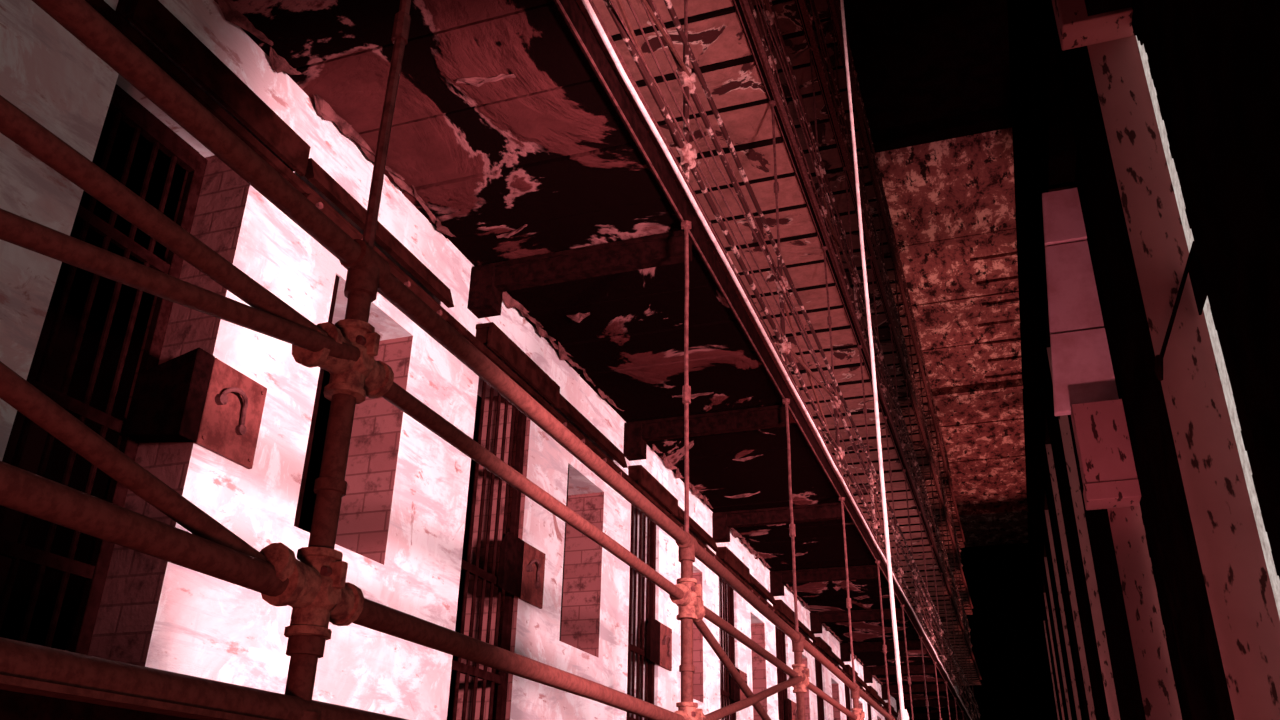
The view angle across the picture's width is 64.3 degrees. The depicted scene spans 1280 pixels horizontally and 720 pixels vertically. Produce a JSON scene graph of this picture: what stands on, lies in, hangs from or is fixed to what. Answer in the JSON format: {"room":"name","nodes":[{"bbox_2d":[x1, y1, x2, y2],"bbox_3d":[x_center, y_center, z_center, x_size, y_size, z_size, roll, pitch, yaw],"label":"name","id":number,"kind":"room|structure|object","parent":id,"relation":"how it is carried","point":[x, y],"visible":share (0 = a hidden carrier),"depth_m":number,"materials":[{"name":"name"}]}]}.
{"room":"prison interior","nodes":[
{"label":"prison interior","id":0,"kind":"room"},
{"bbox_2d":[0,303,474,719],"bbox_3d":[4.540,10.082,25.150,2.825,3.200,66.000,-8,-27,18],"label":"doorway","id":1,"kind":"structure","parent":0,"point":[12,522],"depth_m":6.71,"materials":[{"name":"paint"}]},
{"bbox_2d":[50,109,480,441],"bbox_3d":[4.571,8.545,25.876,2.825,0.200,66.000,-8,-27,18],"label":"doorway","id":2,"kind":"structure","parent":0,"point":[82,280],"depth_m":6.19,"materials":[{"name":"paint"}]},
{"bbox_2d":[0,0,958,719],"bbox_3d":[6.143,5.700,26.623,0.400,18.360,66.000,-8,-27,18],"label":"wall","id":3,"kind":"structure","parent":0,"point":[400,535],"depth_m":5.09,"materials":[{"name":"white paint"}]},
{"bbox_2d":[0,84,207,654],"bbox_3d":[-2.188,0.087,3.884,0.040,2.600,0.770,-8,-27,18],"label":"door","id":4,"kind":"structure","parent":3,"relation":"in","point":[124,106],"depth_m":4.04,"materials":[{"name":"metal"}]},
{"bbox_2d":[123,347,266,468],"bbox_3d":[-1.837,0.221,4.270,0.340,0.379,0.430,-8,-27,18],"label":"box","id":5,"kind":"object","parent":3,"relation":"attached to","point":[195,396],"visible":1,"depth_m":4.13,"materials":[{"name":"black metal"}]},
{"bbox_2d":[116,0,310,175],"bbox_3d":[-1.808,-1.153,4.388,0.120,0.165,1.070,-8,-27,18],"label":"beam","id":6,"kind":"structure","parent":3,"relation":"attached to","point":[152,18],"depth_m":4.29,"materials":[{"name":"metal"}]},
{"bbox_2d":[294,275,339,527],"bbox_3d":[-1.608,0.329,5.229,0.380,1.310,0.740,-8,-27,18],"label":"window","id":7,"kind":"structure","parent":3,"relation":"in","point":[333,301],"depth_m":4.81,"materials":[{"name":"black metal"}]},
{"bbox_2d":[304,158,453,319],"bbox_3d":[-1.382,-0.574,5.432,0.130,0.265,1.360,-8,-27,18],"label":"housing","id":8,"kind":"object","parent":3,"relation":"attached to","point":[315,173],"visible":0.43,"depth_m":5.36,"materials":[{"name":"brown paint"}]},
{"bbox_2d":[447,380,526,719],"bbox_3d":[-0.960,1.266,6.331,0.040,2.600,0.770,-8,-27,18],"label":"door","id":9,"kind":"structure","parent":3,"relation":"in","point":[501,679],"depth_m":6.36,"materials":[{"name":"metal"}]},
{"bbox_2d":[85,0,897,719],"bbox_3d":[2.838,4.622,16.201,0.055,0.043,32.800,-8,-27,18],"label":"bar","id":10,"kind":"object","parent":3,"relation":"attached to","point":[100,6],"visible":0.5,"depth_m":4.74,"materials":[{"name":"brown paint"}]},
{"bbox_2d":[475,322,559,407],"bbox_3d":[-0.816,0.059,6.912,0.120,0.165,1.070,-8,-27,18],"label":"housing","id":11,"kind":"object","parent":3,"relation":"attached to","point":[489,334],"depth_m":6.77,"materials":[{"name":"brown paint"}]},
{"bbox_2d":[497,531,545,608],"bbox_3d":[-0.756,1.385,6.686,0.079,0.376,0.591,-10,-27,22],"label":"box","id":12,"kind":"object","parent":3,"relation":"attached to","point":[521,570],"visible":1,"depth_m":6.64,"materials":[{"name":"black metal"}]},
{"bbox_2d":[559,464,568,640],"bbox_3d":[-0.616,1.540,7.752,0.380,1.310,0.740,-8,-27,18],"label":"window","id":13,"kind":"structure","parent":3,"relation":"in","point":[568,464],"depth_m":7.36,"materials":[{"name":"black metal"}]},
{"bbox_2d":[467,230,692,318],"bbox_3d":[-0.382,-0.526,6.334,1.445,0.305,0.150,-8,-27,18],"label":"joist","id":14,"kind":"object","parent":3,"relation":"attached to","point":[488,282],"visible":0.9,"depth_m":6.34,"materials":[{"name":"black metal"}]},
{"bbox_2d":[557,394,627,476],"bbox_3d":[-0.390,0.637,7.956,0.130,0.265,1.360,-8,-27,18],"label":"housing","id":15,"kind":"object","parent":3,"relation":"attached to","point":[565,406],"visible":0.45,"depth_m":7.88,"materials":[{"name":"brown paint"}]},
{"bbox_2d":[626,504,655,719],"bbox_3d":[-0.015,2.420,8.736,0.040,2.600,0.770,-8,-27,18],"label":"door","id":16,"kind":"structure","parent":3,"relation":"in","point":[651,526],"depth_m":8.89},
{"bbox_2d":[628,465,677,516],"bbox_3d":[0.130,1.213,9.317,0.120,0.165,1.070,-8,-27,18],"label":"beam","id":17,"kind":"structure","parent":3,"relation":"attached to","point":[638,473],"depth_m":9.15,"materials":[{"name":"brown paint"}]},
{"bbox_2d":[646,617,671,670],"bbox_3d":[0.190,2.538,9.091,0.079,0.376,0.591,-10,-27,22],"label":"box","id":18,"kind":"object","parent":3,"relation":"attached to","point":[658,635],"visible":1,"depth_m":9.03,"materials":[{"name":"black metal"}]},
{"bbox_2d":[677,506,717,558],"bbox_3d":[0.556,1.791,10.361,0.130,0.265,1.360,-8,-27,18],"label":"housing","id":19,"kind":"object","parent":3,"relation":"attached to","point":[700,532],"visible":0.29,"depth_m":10.37,"materials":[{"name":"brown paint"}]},
{"bbox_2d":[623,404,789,460],"bbox_3d":[0.564,0.627,8.739,1.445,0.305,0.150,-8,-27,18],"label":"joist","id":20,"kind":"object","parent":3,"relation":"attached to","point":[637,434],"visible":0.86,"depth_m":8.74,"materials":[{"name":"black metal"}]},
{"bbox_2d":[719,578,735,719],"bbox_3d":[0.931,3.574,11.140,0.040,2.600,0.770,-8,-27,18],"label":"door","id":21,"kind":"structure","parent":3,"relation":"in","point":[727,592],"depth_m":11.45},
{"bbox_2d":[716,547,749,582],"bbox_3d":[1.075,2.367,11.722,0.120,0.165,1.070,-8,-27,18],"label":"beam","id":22,"kind":"structure","parent":3,"relation":"attached to","point":[731,559],"depth_m":11.56,"materials":[{"name":"brown paint"}]},
{"bbox_2d":[730,667,747,707],"bbox_3d":[1.136,3.692,11.495,0.079,0.376,0.591,-10,-27,22],"label":"box","id":23,"kind":"object","parent":3,"relation":"attached to","point":[736,693],"visible":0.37,"depth_m":11.32,"materials":[{"name":"black metal"}]},
{"bbox_2d":[749,574,776,611],"bbox_3d":[1.502,2.945,12.765,0.130,0.265,1.360,-8,-27,18],"label":"housing","id":24,"kind":"object","parent":3,"relation":"attached to","point":[757,585],"visible":0.47,"depth_m":12.73,"materials":[{"name":"brown paint"}]},
{"bbox_2d":[712,502,844,542],"bbox_3d":[1.510,1.782,11.143,1.445,0.305,0.150,-8,-27,18],"label":"joist","id":25,"kind":"object","parent":3,"relation":"attached to","point":[722,522],"visible":0.86,"depth_m":11.16,"materials":[{"name":"black metal"}]},
{"bbox_2d":[775,626,787,719],"bbox_3d":[1.877,4.728,13.545,0.040,2.600,0.770,-8,-27,18],"label":"door","id":26,"kind":"structure","parent":3,"relation":"in","point":[780,636],"depth_m":13.89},
{"bbox_2d":[773,600,794,624],"bbox_3d":[2.021,3.521,14.127,0.120,0.165,1.070,-8,-27,18],"label":"door frame","id":27,"kind":"structure","parent":3,"relation":"attached to","point":[784,609],"depth_m":13.88,"materials":[{"name":"brown paint"}]},
{"bbox_2d":[785,698,796,719],"bbox_3d":[2.081,4.846,13.900,0.079,0.376,0.591,-10,-27,22],"label":"box","id":28,"kind":"object","parent":3,"relation":"attached to","point":[790,706],"visible":0.85,"depth_m":13.82,"materials":[{"name":"black metal"}]},
{"bbox_2d":[798,619,816,646],"bbox_3d":[2.447,4.099,15.170,0.130,0.265,1.360,-8,-27,18],"label":"housing","id":29,"kind":"object","parent":3,"relation":"attached to","point":[801,626],"visible":0.28,"depth_m":15.16,"materials":[{"name":"brown paint"}]},
{"bbox_2d":[815,659,824,719],"bbox_3d":[2.819,5.878,15.941,0.040,2.600,0.770,-8,-27,18],"label":"door","id":30,"kind":"structure","parent":3,"relation":"in","point":[818,666],"depth_m":16.37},
{"bbox_2d":[813,637,831,657],"bbox_3d":[2.963,4.671,16.523,0.120,0.165,1.070,-8,-27,18],"label":"door frame","id":31,"kind":"structure","parent":3,"relation":"attached to","point":[821,643],"depth_m":16.32,"materials":[{"name":"brown paint"}]},
{"bbox_2d":[770,565,879,595],"bbox_3d":[2.455,2.936,13.548,1.445,0.305,0.150,-8,-27,18],"label":"joist","id":32,"kind":"object","parent":3,"relation":"attached to","point":[778,579],"visible":0.83,"depth_m":13.56,"materials":[{"name":"black metal"}]},
{"bbox_2d":[832,652,846,673],"bbox_3d":[3.389,5.249,17.566,0.130,0.265,1.360,-8,-27,18],"label":"housing","id":33,"kind":"object","parent":3,"relation":"attached to","point":[835,658],"visible":0.35,"depth_m":17.55,"materials":[{"name":"brown paint"}]},
{"bbox_2d":[844,684,850,719],"bbox_3d":[3.771,7.040,18.363,0.040,2.600,0.770,-8,-27,18],"label":"door","id":34,"kind":"structure","parent":3,"relation":"in","point":[847,692],"depth_m":18.89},
{"bbox_2d":[843,664,857,681],"bbox_3d":[3.916,5.833,18.945,0.120,0.165,1.070,-8,-27,18],"label":"door frame","id":35,"kind":"structure","parent":3,"relation":"attached to","point":[848,667],"depth_m":18.62,"materials":[{"name":"brown paint"}]},
{"bbox_2d":[810,608,902,633],"bbox_3d":[3.397,4.085,15.944,1.445,0.305,0.150,-8,-27,18],"label":"joist","id":36,"kind":"object","parent":3,"relation":"attached to","point":[816,618],"visible":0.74,"depth_m":15.98,"materials":[{"name":"black metal"}]},
{"bbox_2d":[858,676,868,694],"bbox_3d":[4.342,6.411,19.988,0.130,0.265,1.360,-8,-27,18],"label":"housing","id":37,"kind":"object","parent":3,"relation":"attached to","point":[860,681],"visible":0.38,"depth_m":19.95,"materials":[{"name":"brown paint"}]},
{"bbox_2d":[867,703,871,719],"bbox_3d":[4.723,8.202,20.785,0.040,2.600,0.770,-8,-27,18],"label":"door","id":38,"kind":"structure","parent":3,"relation":"in","point":[868,705],"depth_m":21.36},
{"bbox_2d":[865,686,878,700],"bbox_3d":[4.868,6.995,21.366,0.120,0.165,1.070,-8,-27,18],"label":"door frame","id":39,"kind":"structure","parent":3,"relation":"attached to","point":[872,691],"depth_m":21.18,"materials":[{"name":"brown paint"}]},
{"bbox_2d":[840,640,920,661],"bbox_3d":[4.350,5.248,18.366,1.445,0.305,0.150,-8,-27,18],"label":"joist","id":40,"kind":"object","parent":3,"relation":"attached to","point":[845,650],"visible":0.76,"depth_m":18.40,"materials":[{"name":"black metal"}]},
{"bbox_2d":[878,695,886,711],"bbox_3d":[5.294,7.573,22.410,0.130,0.265,1.360,-8,-27,18],"label":"housing","id":41,"kind":"object","parent":3,"relation":"attached to","point":[881,700],"visible":0.39,"depth_m":22.37,"materials":[{"name":"brown paint"}]},
{"bbox_2d":[883,702,894,714],"bbox_3d":[5.803,8.137,23.746,0.120,0.165,1.070,-8,-27,18],"label":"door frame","id":42,"kind":"structure","parent":3,"relation":"attached to","point":[887,707],"depth_m":23.67,"materials":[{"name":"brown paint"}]},
{"bbox_2d":[863,665,934,682],"bbox_3d":[5.302,6.410,20.788,1.445,0.305,0.150,-8,-27,18],"label":"joist","id":43,"kind":"object","parent":3,"relation":"attached to","point":[868,672],"visible":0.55,"depth_m":20.82,"materials":[{"name":"black metal"}]},
{"bbox_2d":[881,684,945,699],"bbox_3d":[6.237,7.552,23.167,1.445,0.305,0.150,-8,-27,18],"label":"joist","id":44,"kind":"object","parent":3,"relation":"attached to","point":[918,687],"visible":0.67,"depth_m":23.15,"materials":[{"name":"black metal"}]},
{"bbox_2d":[896,699,954,712],"bbox_3d":[7.190,8.714,25.589,1.445,0.305,0.150,-8,-27,18],"label":"joist","id":45,"kind":"object","parent":3,"relation":"attached to","point":[916,703],"visible":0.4,"depth_m":25.57,"materials":[{"name":"black metal"}]},
{"bbox_2d":[908,712,962,719],"bbox_3d":[8.142,9.876,28.011,1.445,0.305,0.150,-8,-27,18],"label":"joist","id":46,"kind":"object","parent":3,"relation":"attached to","point":[917,716],"visible":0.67,"depth_m":28.02,"materials":[{"name":"black metal"}]},
{"bbox_2d":[214,0,965,719],"bbox_3d":[4.971,5.785,20.035,1.443,0.160,54.090,-8,-27,18],"label":"ceiling","id":47,"kind":"structure","parent":0,"point":[546,148],"depth_m":5.92,"materials":[{"name":"paint"}]},
{"bbox_2d":[217,0,894,684],"bbox_3d":[2.335,2.915,13.822,1.075,0.074,24.656,-8,-27,18],"label":"flakes","id":48,"kind":"object","parent":47,"relation":"attached to","point":[278,63],"visible":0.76,"depth_m":5.82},
{"bbox_2d":[553,0,971,719],"bbox_3d":[5.675,5.679,19.757,0.078,0.200,54.000,-8,-27,18],"label":"beam","id":49,"kind":"structure","parent":47,"relation":"attached to","point":[575,14],"depth_m":6.37,"materials":[{"name":"black metal"}]},
{"bbox_2d":[363,0,410,248],"bbox_3d":[-0.716,-1.135,3.133,0.066,1.900,0.066,-8,-27,18],"label":"rod","id":50,"kind":"object","parent":49,"relation":"hanging from","point":[402,20],"visible":0.91,"depth_m":2.91,"materials":[{"name":"metal"}]},
{"bbox_2d":[681,220,690,532],"bbox_3d":[0.256,0.052,5.606,0.066,1.900,0.066,-8,-27,18],"label":"rod","id":51,"kind":"object","parent":49,"relation":"hanging from","point":[685,225],"visible":0.94,"depth_m":5.55,"materials":[{"name":"metal"}]},
{"bbox_2d":[582,0,971,719],"bbox_3d":[5.431,5.300,19.093,0.042,0.042,39.600,-8,-27,18],"label":"cable","id":52,"kind":"object","parent":49,"relation":"attached to","point":[590,10],"visible":0.98,"depth_m":6.46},
{"bbox_2d":[782,398,798,631],"bbox_3d":[1.185,1.186,7.968,0.066,1.900,0.066,-8,-27,18],"label":"rod","id":53,"kind":"object","parent":49,"relation":"hanging from","point":[786,401],"visible":0.94,"depth_m":7.93,"materials":[{"name":"metal"}]},
{"bbox_2d":[603,0,980,719],"bbox_3d":[5.378,4.683,19.274,0.104,1.210,42.230,-8,-27,18],"label":"gallery railing","id":54,"kind":"object","parent":49,"relation":"on","point":[688,155],"visible":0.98,"depth_m":8.05,"materials":[{"name":"metal"}]},
{"bbox_2d":[839,497,855,682],"bbox_3d":[2.104,2.307,10.305,0.066,1.900,0.066,-8,-27,18],"label":"rod","id":55,"kind":"object","parent":49,"relation":"hanging from","point":[848,599],"visible":0.96,"depth_m":10.27,"materials":[{"name":"metal"}]},
{"bbox_2d":[875,560,890,714],"bbox_3d":[3.029,3.437,12.658,0.066,1.900,0.066,-8,-27,18],"label":"rod","id":56,"kind":"object","parent":49,"relation":"hanging from","point":[877,562],"visible":0.96,"depth_m":12.63,"materials":[{"name":"metal"}]},
{"bbox_2d":[900,605,913,719],"bbox_3d":[3.958,4.570,15.021,0.066,1.900,0.066,-8,-27,18],"label":"rod","id":57,"kind":"object","parent":49,"relation":"hanging from","point":[902,606],"visible":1,"depth_m":15.04,"materials":[{"name":"metal"}]},
{"bbox_2d":[919,637,929,719],"bbox_3d":[4.877,5.692,17.358,0.066,1.900,0.066,-8,-27,18],"label":"rod","id":58,"kind":"object","parent":49,"relation":"hanging from","point":[920,638],"visible":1,"depth_m":17.45,"materials":[{"name":"metal"}]},
{"bbox_2d":[933,662,941,719],"bbox_3d":[5.812,6.833,19.737,0.066,1.900,0.066,-8,-27,18],"label":"rod","id":59,"kind":"object","parent":49,"relation":"hanging from","point":[934,663],"visible":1,"depth_m":19.90,"materials":[{"name":"metal"}]},
{"bbox_2d":[944,682,950,719],"bbox_3d":[6.748,7.975,22.116,0.066,1.900,0.066,-8,-27,18],"label":"rod","id":60,"kind":"object","parent":49,"relation":"hanging from","point":[944,682],"visible":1,"depth_m":22.35,"materials":[{"name":"metal"}]},
{"bbox_2d":[592,0,980,685],"bbox_3d":[5.101,3.106,21.532,1.443,0.172,54.535,-8,-27,18],"label":"floor","id":61,"kind":"structure","parent":0,"point":[717,40],"depth_m":11.60,"materials":[{"name":"metal"}]},
{"bbox_2d":[732,0,981,683],"bbox_3d":[5.730,2.903,21.067,0.078,0.200,54.000,-8,-27,18],"label":"beam","id":62,"kind":"structure","parent":61,"relation":"attached to","point":[738,4],"depth_m":11.84,"materials":[{"name":"black metal"}]},
{"bbox_2d":[684,0,687,39],"bbox_3d":[0.313,-2.823,6.963,0.066,1.680,0.066,-8,-27,18],"label":"rod","id":63,"kind":"object","parent":62,"relation":"hanging from","point":[685,1],"visible":1,"depth_m":6.68,"materials":[{"name":"metal"}]},
{"bbox_2d":[769,100,780,253],"bbox_3d":[1.242,-1.690,9.325,0.066,1.680,0.066,-8,-27,18],"label":"rod","id":64,"kind":"object","parent":62,"relation":"hanging from","point":[772,103],"visible":1,"depth_m":9.31,"materials":[{"name":"metal"}]},
{"bbox_2d":[822,246,833,373],"bbox_3d":[2.161,-0.568,11.662,0.066,1.680,0.066,-8,-27,18],"label":"rod","id":65,"kind":"object","parent":62,"relation":"hanging from","point":[824,248],"visible":1,"depth_m":11.64,"materials":[{"name":"metal"}]},
{"bbox_2d":[747,0,971,648],"bbox_3d":[5.434,1.907,20.585,0.104,1.208,42.230,-8,-27,18],"label":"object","id":66,"kind":"structure","parent":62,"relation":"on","point":[768,12],"depth_m":13.46,"materials":[{"name":"red paint"}]},
{"bbox_2d":[742,0,976,666],"bbox_3d":[6.150,3.345,22.102,0.043,0.042,43.600,-8,-27,18],"label":"cable","id":67,"kind":"object","parent":62,"relation":"attached to","point":[744,2],"visible":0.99,"depth_m":11.95,"materials":[{"name":"metal"}]},
{"bbox_2d":[858,345,869,456],"bbox_3d":[3.087,0.561,14.016,0.066,1.680,0.066,-8,-27,18],"label":"rod","id":68,"kind":"object","parent":62,"relation":"hanging from","point":[859,346],"visible":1,"depth_m":13.99,"materials":[{"name":"metal"}]},
{"bbox_2d":[883,416,894,513],"bbox_3d":[4.015,1.695,16.378,0.066,1.680,0.066,-8,-27,18],"label":"rod","id":69,"kind":"object","parent":62,"relation":"hanging from","point":[884,417],"visible":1,"depth_m":16.36,"materials":[{"name":"metal"}]},
{"bbox_2d":[903,469,913,557],"bbox_3d":[4.934,2.816,18.715,0.066,1.680,0.066,-8,-27,18],"label":"rod","id":70,"kind":"object","parent":62,"relation":"hanging from","point":[904,470],"visible":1,"depth_m":18.72,"materials":[{"name":"metal"}]},
{"bbox_2d":[918,511,927,589],"bbox_3d":[5.870,3.958,21.094,0.066,1.680,0.066,-8,-27,18],"label":"rod","id":71,"kind":"object","parent":62,"relation":"hanging from","point":[919,512],"visible":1,"depth_m":21.08,"materials":[{"name":"metal"}]},
{"bbox_2d":[930,545,939,617],"bbox_3d":[6.805,5.100,23.473,0.066,1.680,0.066,-8,-27,18],"label":"rod","id":72,"kind":"object","parent":62,"relation":"hanging from","point":[931,546],"visible":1,"depth_m":23.48,"materials":[{"name":"metal"}]},
{"bbox_2d":[940,573,948,637],"bbox_3d":[7.741,6.242,25.853,0.066,1.680,0.066,-8,-27,18],"label":"rod","id":73,"kind":"object","parent":62,"relation":"hanging from","point":[940,573],"visible":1,"depth_m":25.83,"materials":[{"name":"metal"}]},
{"bbox_2d":[752,0,972,614],"bbox_3d":[5.156,0.348,22.834,1.443,0.172,54.535,-8,-27,18],"label":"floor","id":74,"kind":"structure","parent":0,"point":[786,11],"depth_m":16.56,"materials":[{"name":"metal"}]},
{"bbox_2d":[795,0,972,612],"bbox_3d":[5.785,0.145,22.369,0.078,0.200,54.000,-8,-27,18],"label":"beam","id":75,"kind":"structure","parent":74,"relation":"attached to","point":[798,3],"depth_m":17.54,"materials":[{"name":"black metal"}]},
{"bbox_2d":[869,256,878,337],"bbox_3d":[4.071,-1.072,17.684,0.066,1.660,0.066,-8,-27,18],"label":"rod","id":76,"kind":"object","parent":75,"relation":"hanging from","point":[870,257],"visible":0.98,"depth_m":17.70,"materials":[{"name":"metal"}]},
{"bbox_2d":[804,0,962,565],"bbox_3d":[5.971,-0.261,23.114,0.104,1.210,39.340,-8,-27,18],"label":"gallery railing","id":77,"kind":"object","parent":75,"relation":"on","point":[844,129],"visible":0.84,"depth_m":18.71,"materials":[{"name":"metal"}]},
{"bbox_2d":[801,0,967,589],"bbox_3d":[6.204,0.587,23.404,0.042,0.042,43.600,-8,-27,18],"label":"cable","id":78,"kind":"object","parent":75,"relation":"attached to","point":[801,0],"visible":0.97,"depth_m":17.59,"materials":[{"name":"metal"}]},
{"bbox_2d":[889,324,897,397],"bbox_3d":[4.989,0.050,20.021,0.066,1.660,0.066,-8,-27,18],"label":"rod","id":79,"kind":"object","parent":75,"relation":"hanging from","point":[890,325],"visible":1,"depth_m":20.02,"materials":[{"name":"metal"}]},
{"bbox_2d":[904,379,912,444],"bbox_3d":[5.925,1.192,22.400,0.066,1.660,0.066,-8,-27,18],"label":"rod","id":80,"kind":"object","parent":75,"relation":"hanging from","point":[905,380],"visible":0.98,"depth_m":22.41,"materials":[{"name":"metal"}]},
{"bbox_2d":[917,424,925,485],"bbox_3d":[6.860,2.333,24.779,0.066,1.660,0.066,-8,-27,18],"label":"rod","id":81,"kind":"object","parent":75,"relation":"hanging from","point":[917,424],"visible":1,"depth_m":24.77,"materials":[{"name":"metal"}]},
{"bbox_2d":[928,460,935,517],"bbox_3d":[7.796,3.475,27.159,0.066,1.660,0.066,-8,-27,18],"label":"rod","id":82,"kind":"object","parent":75,"relation":"hanging from","point":[929,460],"visible":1,"depth_m":27.13,"materials":[{"name":"metal"}]},
{"bbox_2d":[937,491,944,546],"bbox_3d":[8.732,4.617,29.538,0.066,1.660,0.066,-8,-27,18],"label":"rod","id":83,"kind":"object","parent":75,"relation":"hanging from","point":[937,491],"visible":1,"depth_m":29.57,"materials":[{"name":"metal"}]},
{"bbox_2d":[945,518,951,568],"bbox_3d":[9.667,5.759,31.917,0.066,1.660,0.066,-8,-27,18],"label":"rod","id":84,"kind":"object","parent":75,"relation":"hanging from","point":[945,518],"visible":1,"depth_m":31.88,"materials":[{"name":"metal"}]},
{"bbox_2d":[951,541,957,586],"bbox_3d":[10.603,6.900,34.297,0.066,1.660,0.066,-8,-27,18],"label":"rod","id":85,"kind":"object","parent":75,"relation":"hanging from","point":[951,541],"visible":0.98,"depth_m":34.32,"materials":[{"name":"metal"}]},
{"bbox_2d":[805,0,964,547],"bbox_3d":[5.211,-2.410,24.136,1.443,0.172,54.535,-8,-27,18],"label":"floor","id":86,"kind":"structure","parent":0,"point":[822,6],"depth_m":22.35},
{"bbox_2d":[827,0,964,545],"bbox_3d":[5.840,-2.612,23.671,0.078,0.200,54.000,-8,-27,18],"label":"beam","id":87,"kind":"structure","parent":86,"relation":"attached to","point":[829,2],"depth_m":22.88,"materials":[{"name":"black metal"}]},
{"bbox_2d":[833,0,953,490],"bbox_3d":[6.513,-2.427,25.653,0.104,1.207,36.430,-8,-27,18],"label":"gallery railing","id":88,"kind":"object","parent":87,"relation":"on","point":[853,71],"visible":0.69,"depth_m":23.93,"materials":[{"name":"metal"}]},
{"bbox_2d":[831,0,958,516],"bbox_3d":[6.260,-2.171,24.706,0.042,0.042,43.600,-8,-27,18],"label":"cable","id":89,"kind":"object","parent":87,"relation":"attached to","point":[831,0],"visible":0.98,"depth_m":22.66,"materials":[{"name":"metal"}]},
{"bbox_2d":[892,261,900,322],"bbox_3d":[5.980,-1.566,23.702,0.066,1.660,0.066,-8,-27,18],"label":"rod","id":90,"kind":"object","parent":87,"relation":"hanging from","point":[893,262],"visible":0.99,"depth_m":23.70,"materials":[{"name":"metal"}]},
{"bbox_2d":[906,314,912,367],"bbox_3d":[6.915,-0.424,26.081,0.066,1.660,0.066,-8,-27,18],"label":"rod","id":91,"kind":"object","parent":87,"relation":"hanging from","point":[906,314],"visible":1,"depth_m":26.10,"materials":[{"name":"metal"}]},
{"bbox_2d":[917,358,923,408],"bbox_3d":[7.851,0.717,28.460,0.066,1.660,0.066,-8,-27,18],"label":"rod","id":92,"kind":"object","parent":87,"relation":"hanging from","point":[917,358],"visible":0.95,"depth_m":28.48,"materials":[{"name":"metal"}]},
{"bbox_2d":[926,396,932,442],"bbox_3d":[8.786,1.859,30.840,0.066,1.660,0.066,-8,-27,18],"label":"rod","id":93,"kind":"object","parent":87,"relation":"hanging from","point":[926,396],"visible":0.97,"depth_m":30.88,"materials":[{"name":"metal"}]},
{"bbox_2d":[834,0,1013,152],"bbox_3d":[2.280,-10.911,13.048,5.800,0.650,26.800,-8,-27,18],"label":"ceiling","id":94,"kind":"structure","parent":0,"point":[928,71],"depth_m":22.39,"materials":[{"name":"black"}]},
{"bbox_2d":[871,127,1027,546],"bbox_3d":[13.305,2.614,41.057,5.800,0.800,39.200,-8,-27,18],"label":"ceiling","id":95,"kind":"structure","parent":0,"point":[951,202],"depth_m":32.12,"materials":[{"name":"paint"}]},
{"bbox_2d":[957,543,1054,719],"bbox_3d":[19.740,18.877,53.965,5.800,18.360,0.300,-8,-27,18],"label":"wall","id":96,"kind":"structure","parent":0,"point":[1006,638],"depth_m":55.54,"materials":[{"name":"paint"}]},
{"bbox_2d":[1007,0,1279,719],"bbox_3d":[11.431,5.574,26.134,0.850,18.360,63.400,-8,-27,18],"label":"wall","id":97,"kind":"structure","parent":0,"point":[1107,657],"depth_m":9.72,"materials":[{"name":"paint"}]},
{"bbox_2d":[1042,187,1118,415],"bbox_3d":[6.817,-0.999,16.257,0.939,3.910,0.210,-8,-27,18],"label":"wall panel","id":98,"kind":"object","parent":97,"relation":"attached to","point":[1082,369],"visible":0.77,"depth_m":16.06,"materials":[{"name":"concrete"}]},
{"bbox_2d":[1052,0,1132,49],"bbox_3d":[4.772,-3.872,10.809,0.690,1.000,0.400,-8,-27,18],"label":"lintel block","id":99,"kind":"object","parent":97,"relation":"attached to","point":[1076,29],"visible":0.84,"depth_m":10.58,"materials":[{"name":"paint"}]},
{"bbox_2d":[1071,399,1140,509],"bbox_3d":[6.821,1.381,14.937,0.740,1.500,0.510,-8,-27,18],"label":"block","id":100,"kind":"object","parent":97,"relation":"attached to","point":[1103,445],"visible":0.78,"depth_m":14.72,"materials":[{"name":"paint"}]},
{"bbox_2d":[1075,152,1191,719],"bbox_3d":[6.548,1.657,12.770,0.085,12.060,4.170,-8,-27,18],"label":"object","id":101,"kind":"structure","parent":97,"relation":"in","point":[1171,642],"depth_m":14.30,"materials":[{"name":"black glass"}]},
{"bbox_2d":[1131,0,1279,617],"bbox_3d":[4.643,0.421,7.479,0.085,9.710,2.638,-8,-27,18],"label":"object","id":102,"kind":"structure","parent":97,"relation":"in","point":[1205,295],"depth_m":8.83,"materials":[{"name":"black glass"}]},
{"bbox_2d":[1154,241,1194,380],"bbox_3d":[4.693,-0.451,8.895,0.590,1.337,0.069,-3,-26,10],"label":"rod","id":103,"kind":"object","parent":102,"relation":"attached to","point":[1158,369],"visible":0.95,"depth_m":8.84,"materials":[{"name":"black metal"}]},
{"bbox_3d":[6.894,14.012,22.339,9.600,0.300,66.000,-8,-27,18],"label":"floor","id":104,"kind":"structure","parent":0,"visible":0},
{"bbox_2d":[840,0,908,719],"bbox_3d":[1.477,-0.737,6.740,0.060,12.861,0.424,-8,-27,18],"label":"conduit","id":105,"kind":"object","parent":104,"relation":"on","point":[902,714],"visible":1,"depth_m":6.23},
{"bbox_3d":[2.610,5.950,12.776,1.443,0.160,40.310,-8,-27,18],"label":"floor","id":106,"kind":"structure","parent":0,"visible":0},
{"bbox_2d":[0,675,268,719],"bbox_3d":[3.277,5.799,12.404,0.078,0.200,40.000,-8,-27,18],"label":"walkway floor edge","id":107,"kind":"structure","parent":106,"relation":"attached to","point":[15,704],"depth_m":1.72,"materials":[{"name":"black metal"}]},
{"bbox_2d":[0,0,894,719],"bbox_3d":[3.438,5.349,13.082,0.130,1.224,31.013,-8,-27,18],"label":"gallery railing","id":108,"kind":"object","parent":107,"relation":"on","point":[316,590],"visible":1,"depth_m":2.24,"materials":[{"name":"metal"}]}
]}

